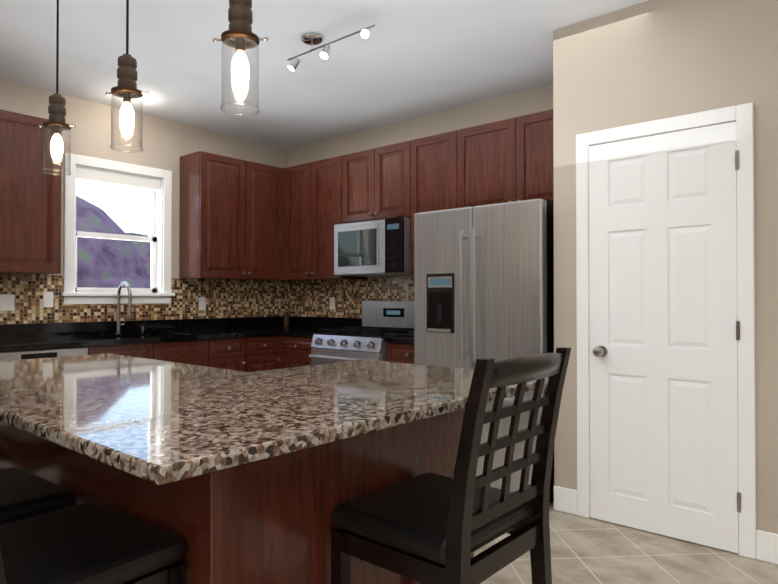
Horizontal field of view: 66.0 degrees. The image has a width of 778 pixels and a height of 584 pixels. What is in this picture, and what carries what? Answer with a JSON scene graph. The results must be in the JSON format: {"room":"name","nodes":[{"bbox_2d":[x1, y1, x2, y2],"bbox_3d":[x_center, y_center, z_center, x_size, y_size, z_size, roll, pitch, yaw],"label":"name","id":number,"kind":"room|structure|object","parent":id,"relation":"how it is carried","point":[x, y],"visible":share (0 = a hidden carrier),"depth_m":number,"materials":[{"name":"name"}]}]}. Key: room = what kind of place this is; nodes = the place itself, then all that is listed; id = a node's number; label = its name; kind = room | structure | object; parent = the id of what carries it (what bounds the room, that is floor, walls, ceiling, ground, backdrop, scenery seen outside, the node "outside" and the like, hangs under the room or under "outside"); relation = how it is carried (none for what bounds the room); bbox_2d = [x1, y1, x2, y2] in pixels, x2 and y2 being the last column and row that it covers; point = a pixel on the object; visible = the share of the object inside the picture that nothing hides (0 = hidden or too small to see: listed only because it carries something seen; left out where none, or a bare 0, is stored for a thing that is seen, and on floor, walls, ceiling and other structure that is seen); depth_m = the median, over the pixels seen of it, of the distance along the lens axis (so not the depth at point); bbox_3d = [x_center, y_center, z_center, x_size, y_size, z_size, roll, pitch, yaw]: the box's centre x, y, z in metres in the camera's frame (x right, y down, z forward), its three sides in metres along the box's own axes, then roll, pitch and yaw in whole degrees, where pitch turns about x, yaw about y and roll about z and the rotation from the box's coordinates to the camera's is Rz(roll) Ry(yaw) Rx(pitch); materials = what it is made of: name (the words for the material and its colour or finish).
{"room":"kitchen","nodes":[
{"label":"kitchen","id":0,"kind":"room"},
{"bbox_2d":[0,79,287,323],"bbox_3d":[-3.408,-0.132,3.535,0.150,2.740,7.320,0,-1,41],"label":"wall","id":1,"kind":"structure","parent":0,"point":[166,144],"depth_m":4.98,"materials":[{"name":"paint"}]},
{"bbox_2d":[0,109,61,274],"bbox_3d":[-2.635,-0.663,4.066,0.330,1.068,0.656,0,-1,41],"label":"upper cabinet","id":2,"kind":"object","parent":1,"relation":"attached to","point":[30,198],"depth_m":4.05,"materials":[{"name":"brown wood"}]},
{"bbox_2d":[61,153,174,303],"bbox_3d":[-2.213,-0.476,4.891,0.195,1.145,0.910,0,-1,41],"label":"window","id":3,"kind":"structure","parent":1,"relation":"in","point":[159,238],"depth_m":4.89,"materials":[{"name":"white wood"}]},
{"bbox_2d":[0,317,282,336],"bbox_3d":[-2.191,0.285,4.810,0.019,0.102,3.547,0,-1,41],"label":"backsplash","id":4,"kind":"structure","parent":1,"relation":"attached to","point":[68,329],"depth_m":4.88,"materials":[{"name":"black stone"}]},
{"bbox_2d":[0,274,287,323],"bbox_3d":[-2.190,0.055,4.812,0.020,0.354,3.547,0,-1,41],"label":"tile backsplash","id":5,"kind":"structure","parent":1,"relation":"attached to","point":[26,299],"depth_m":5.08,"materials":[{"name":"tile"}]},
{"bbox_2d":[179,151,239,279],"bbox_3d":[-1.542,-0.651,5.334,0.330,1.068,0.515,0,-1,41],"label":"upper cabinet","id":6,"kind":"object","parent":1,"relation":"attached to","point":[239,219],"depth_m":5.16,"materials":[{"name":"brown wood"}]},
{"bbox_2d":[240,159,283,280],"bbox_3d":[-1.262,-0.648,5.611,0.393,1.068,0.514,0,-1,41],"label":"upper cabinet","id":7,"kind":"object","parent":1,"relation":"attached to","point":[261,185],"depth_m":5.51,"materials":[{"name":"brown wood"}]},
{"bbox_2d":[0,0,648,148],"bbox_3d":[0.900,-1.567,2.061,8.920,0.100,11.050,0,-1,41],"label":"ceiling","id":8,"kind":"structure","parent":0,"point":[407,59],"depth_m":3.80,"materials":[{"name":"paint"}]},
{"bbox_2d":[39,0,74,175],"bbox_3d":[-1.381,-1.003,2.496,0.124,1.018,0.124,0,-1,41],"label":"pendant light","id":9,"kind":"object","parent":8,"relation":"hanging from","point":[56,123],"visible":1,"depth_m":2.48,"materials":[{"name":"clear glass"}]},
{"bbox_2d":[105,0,148,152],"bbox_3d":[-0.913,-1.007,2.093,0.124,1.018,0.124,0,-1,41],"label":"pendant light","id":10,"kind":"object","parent":8,"relation":"hanging from","point":[126,89],"visible":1,"depth_m":2.07,"materials":[{"name":"clear glass"}]},
{"bbox_2d":[131,96,146,100],"bbox_3d":[-1.943,-1.488,4.583,0.170,0.006,0.170,0,-1,41],"label":"recessed light","id":11,"kind":"object","parent":8,"relation":"in","point":[144,98],"visible":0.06,"depth_m":4.62,"materials":[{"name":"white"}]},
{"bbox_2d":[213,0,267,115],"bbox_3d":[-0.411,-1.011,1.660,0.124,1.018,0.124,0,-1,41],"label":"pendant light","id":12,"kind":"object","parent":8,"relation":"hanging from","point":[240,33],"visible":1,"depth_m":1.64,"materials":[{"name":"clear glass"}]},
{"bbox_2d":[287,24,375,70],"bbox_3d":[-0.348,-1.420,3.445,0.720,0.165,0.136,0,-1,41],"label":"track light","id":13,"kind":"object","parent":8,"relation":"attached to","point":[311,38],"visible":1,"depth_m":3.48,"materials":[{"name":"silver metal"}]},
{"bbox_2d":[288,83,552,317],"bbox_3d":[0.245,-0.117,5.139,3.291,2.740,0.120,0,-1,41],"label":"wall","id":14,"kind":"structure","parent":0,"point":[516,104],"depth_m":4.99,"materials":[{"name":"paint"}]},
{"bbox_2d":[284,161,315,280],"bbox_3d":[-0.746,-0.647,5.671,0.475,1.068,0.370,0,-1,41],"label":"upper cabinet","id":15,"kind":"object","parent":14,"relation":"attached to","point":[299,180],"depth_m":5.55,"materials":[{"name":"brown wood"}]},
{"bbox_2d":[290,317,361,328],"bbox_3d":[-0.163,0.290,5.390,2.295,0.102,0.019,0,-1,41],"label":"backsplash","id":16,"kind":"structure","parent":14,"relation":"attached to","point":[316,322],"depth_m":5.76,"materials":[{"name":"black stone"}]},
{"bbox_2d":[316,154,367,280],"bbox_3d":[-0.450,-0.650,5.442,0.514,1.068,0.330,0,-1,41],"label":"upper cabinet","id":17,"kind":"object","parent":14,"relation":"attached to","point":[331,173],"depth_m":5.30,"materials":[{"name":"brown wood"}]},
{"bbox_2d":[288,278,413,317],"bbox_3d":[-0.158,0.170,5.389,2.284,0.572,0.016,0,-1,41],"label":"tile backsplash","id":18,"kind":"structure","parent":14,"relation":"attached to","point":[323,298],"depth_m":5.64,"materials":[{"name":"tile"}]},
{"bbox_2d":[348,147,379,221],"bbox_3d":[-0.135,-0.887,5.173,0.441,0.598,0.330,0,-1,41],"label":"upper cabinet","id":19,"kind":"object","parent":14,"relation":"attached to","point":[363,166],"depth_m":5.02,"materials":[{"name":"brown wood"}]},
{"bbox_2d":[380,140,411,217],"bbox_3d":[0.107,-0.889,4.964,0.441,0.598,0.330,0,-1,41],"label":"upper cabinet","id":20,"kind":"object","parent":14,"relation":"attached to","point":[395,159],"depth_m":4.79,"materials":[{"name":"brown wood"}]},
{"bbox_2d":[334,216,410,276],"bbox_3d":[-0.065,-0.364,5.005,0.754,0.443,0.468,0,-1,41],"label":"microwave","id":21,"kind":"object","parent":20,"relation":"attached to","point":[374,247],"visible":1,"depth_m":4.82,"materials":[{"name":"silver metal"}]},
{"bbox_2d":[408,129,463,275],"bbox_3d":[0.441,-0.657,4.674,0.562,1.068,0.330,0,-1,41],"label":"upper cabinet","id":22,"kind":"object","parent":14,"relation":"attached to","point":[437,160],"depth_m":4.53,"materials":[{"name":"brown wood"}]},
{"bbox_2d":[464,116,523,206],"bbox_3d":[0.813,-0.874,4.355,0.544,0.640,0.330,0,-1,41],"label":"upper cabinet","id":23,"kind":"object","parent":14,"relation":"attached to","point":[494,151],"depth_m":4.20,"materials":[{"name":"brown wood"}]},
{"bbox_2d":[524,109,553,199],"bbox_3d":[1.133,-0.877,4.079,0.545,0.640,0.330,0,-1,41],"label":"upper cabinet","id":24,"kind":"object","parent":14,"relation":"attached to","point":[538,127],"depth_m":3.98,"materials":[{"name":"brown wood"}]},
{"bbox_2d":[474,501,777,583],"bbox_3d":[0.900,1.273,2.033,8.920,0.100,11.050,0,-1,41],"label":"floor","id":25,"kind":"structure","parent":0,"point":[584,550],"depth_m":2.74,"materials":[{"name":"tile"}]},
{"bbox_2d":[0,467,76,525],"bbox_3d":[-1.258,0.688,1.726,0.466,1.065,0.526,0,-1,41],"label":"stool","id":26,"kind":"object","parent":25,"relation":"on","point":[24,494],"visible":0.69,"depth_m":1.75,"materials":[{"name":"black leather"}]},
{"bbox_2d":[0,347,87,360],"bbox_3d":[-2.438,0.806,3.997,0.644,0.872,0.604,0,-1,41],"label":"dishwasher","id":27,"kind":"object","parent":25,"relation":"on","point":[36,354],"visible":0.1,"depth_m":3.84,"materials":[{"name":"silver metal"}]},
{"bbox_2d":[0,502,185,583],"bbox_3d":[-0.818,0.684,1.375,0.454,1.065,0.519,0,-1,37],"label":"stool","id":28,"kind":"object","parent":25,"relation":"on","point":[90,543],"visible":1,"depth_m":1.39,"materials":[{"name":"black leather"}]},
{"bbox_2d":[88,341,219,367],"bbox_3d":[-1.947,0.811,4.627,0.620,0.875,0.987,0,-1,41],"label":"base cabinet","id":29,"kind":"object","parent":25,"relation":"on","point":[201,353],"depth_m":4.53,"materials":[{"name":"brown wood"}]},
{"bbox_2d":[0,325,311,351],"bbox_3d":[-1.954,0.353,4.605,0.645,0.039,3.547,0,-1,41],"label":"countertop","id":30,"kind":"structure","parent":29,"relation":"on","point":[6,343],"depth_m":4.46,"materials":[{"name":"black stone"}]},
{"bbox_2d":[283,309,289,326],"bbox_3d":[-1.014,0.256,5.943,0.072,0.178,0.062,0,-1,41],"label":"soap bottle","id":31,"kind":"object","parent":30,"relation":"on","point":[286,319],"visible":1,"depth_m":5.92,"materials":[{"name":"brown plastic"}]},
{"bbox_2d":[220,337,239,370],"bbox_3d":[-1.551,0.816,5.087,0.620,0.875,0.474,0,-1,41],"label":"base cabinet","id":32,"kind":"object","parent":25,"relation":"on","point":[230,347],"depth_m":4.91,"materials":[{"name":"brown wood"}]},
{"bbox_2d":[0,410,473,583],"bbox_3d":[-0.694,0.778,2.382,1.716,0.898,1.131,0,-1,41],"label":"kitchen island","id":33,"kind":"object","parent":25,"relation":"on","point":[228,476],"depth_m":1.63,"materials":[{"name":"brown wood"}]},
{"bbox_2d":[0,354,548,489],"bbox_3d":[-0.675,0.310,2.192,2.060,0.031,1.460,0,-1,41],"label":"island countertop","id":34,"kind":"structure","parent":33,"relation":"on","point":[158,423],"depth_m":1.55,"materials":[{"name":"stone"}]},
{"bbox_2d":[240,333,279,371],"bbox_3d":[-1.310,0.818,5.311,0.692,0.875,0.429,0,-1,41],"label":"base cabinet","id":35,"kind":"object","parent":25,"relation":"on","point":[249,344],"depth_m":5.14,"materials":[{"name":"brown wood"}]},
{"bbox_2d":[276,329,336,336],"bbox_3d":[-0.585,0.360,5.340,0.470,0.039,0.645,0,-1,41],"label":"countertop","id":36,"kind":"structure","parent":35,"relation":"on","point":[303,332],"depth_m":5.14,"materials":[{"name":"black stone"}]},
{"bbox_2d":[280,333,313,368],"bbox_3d":[-0.607,0.818,5.344,0.514,0.875,0.661,0,-1,41],"label":"base cabinet","id":37,"kind":"object","parent":25,"relation":"on","point":[295,350],"depth_m":5.14,"materials":[{"name":"brown wood"}]},
{"bbox_2d":[309,300,413,364],"bbox_3d":[-0.155,0.661,4.889,0.752,1.180,0.746,0,-1,41],"label":"range","id":38,"kind":"object","parent":25,"relation":"on","point":[381,319],"visible":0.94,"depth_m":4.82,"materials":[{"name":"silver metal"}]},
{"bbox_2d":[384,341,413,363],"bbox_3d":[0.346,0.811,4.550,0.434,0.875,0.620,0,-1,41],"label":"base cabinet","id":39,"kind":"object","parent":25,"relation":"on","point":[395,353],"depth_m":4.37,"materials":[{"name":"brown wood"}]},
{"bbox_2d":[384,335,413,344],"bbox_3d":[0.338,0.353,4.545,0.434,0.039,0.645,0,-1,41],"label":"countertop","id":40,"kind":"structure","parent":39,"relation":"on","point":[407,339],"depth_m":4.36,"materials":[{"name":"black stone"}]},
{"bbox_2d":[331,347,570,583],"bbox_3d":[0.176,0.687,1.659,0.519,1.065,0.454,0,-1,41],"label":"stool","id":41,"kind":"object","parent":25,"relation":"on","point":[429,528],"visible":1,"depth_m":1.54,"materials":[{"name":"brown wood"}]},
{"bbox_2d":[414,199,553,501],"bbox_3d":[0.761,0.352,3.982,0.924,1.780,0.892,0,-1,41],"label":"refrigerator","id":42,"kind":"object","parent":25,"relation":"on","point":[483,281],"visible":0.48,"depth_m":3.62,"materials":[{"name":"silver metal"}]},
{"bbox_2d":[553,0,777,553],"bbox_3d":[1.665,-0.134,3.401,1.130,2.740,0.900,0,-1,41],"label":"wall","id":43,"kind":"structure","parent":0,"point":[649,60],"depth_m":3.02,"materials":[{"name":"paint"}]},
{"bbox_2d":[589,122,740,552],"bbox_3d":[1.349,0.212,3.017,0.725,2.026,0.086,0,-1,41],"label":"pantry door","id":44,"kind":"structure","parent":43,"relation":"in","point":[664,330],"depth_m":3.02,"materials":[{"name":"white wood"}]},
{"bbox_2d":[554,486,777,564],"bbox_3d":[-0.066,1.164,2.867,5.770,0.135,10.450,0,-1,41],"label":"baseboard","id":45,"kind":"structure","parent":43,"relation":"attached to","point":[565,499],"depth_m":2.75,"materials":[{"name":"white wood"}]},
{"bbox_2d":[576,102,755,558],"bbox_3d":[1.366,0.178,3.049,0.855,2.110,0.018,0,-1,41],"label":"door frame","id":46,"kind":"structure","parent":43,"relation":"attached to","point":[742,115],"depth_m":2.79,"materials":[{"name":"white wood"}]},
{"bbox_3d":[-13.494,1.698,14.799,29.840,0.100,45.000,0,-1,41],"label":"ground","id":47,"kind":"structure","parent":0,"visible":0},
{"bbox_2d":[76,196,150,287],"bbox_3d":[-6.962,0.408,10.446,6.316,4.790,16.355,0,-1,41],"label":"mountain","id":48,"kind":"structure","parent":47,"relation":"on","point":[122,256],"depth_m":9.70,"materials":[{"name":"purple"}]}
]}

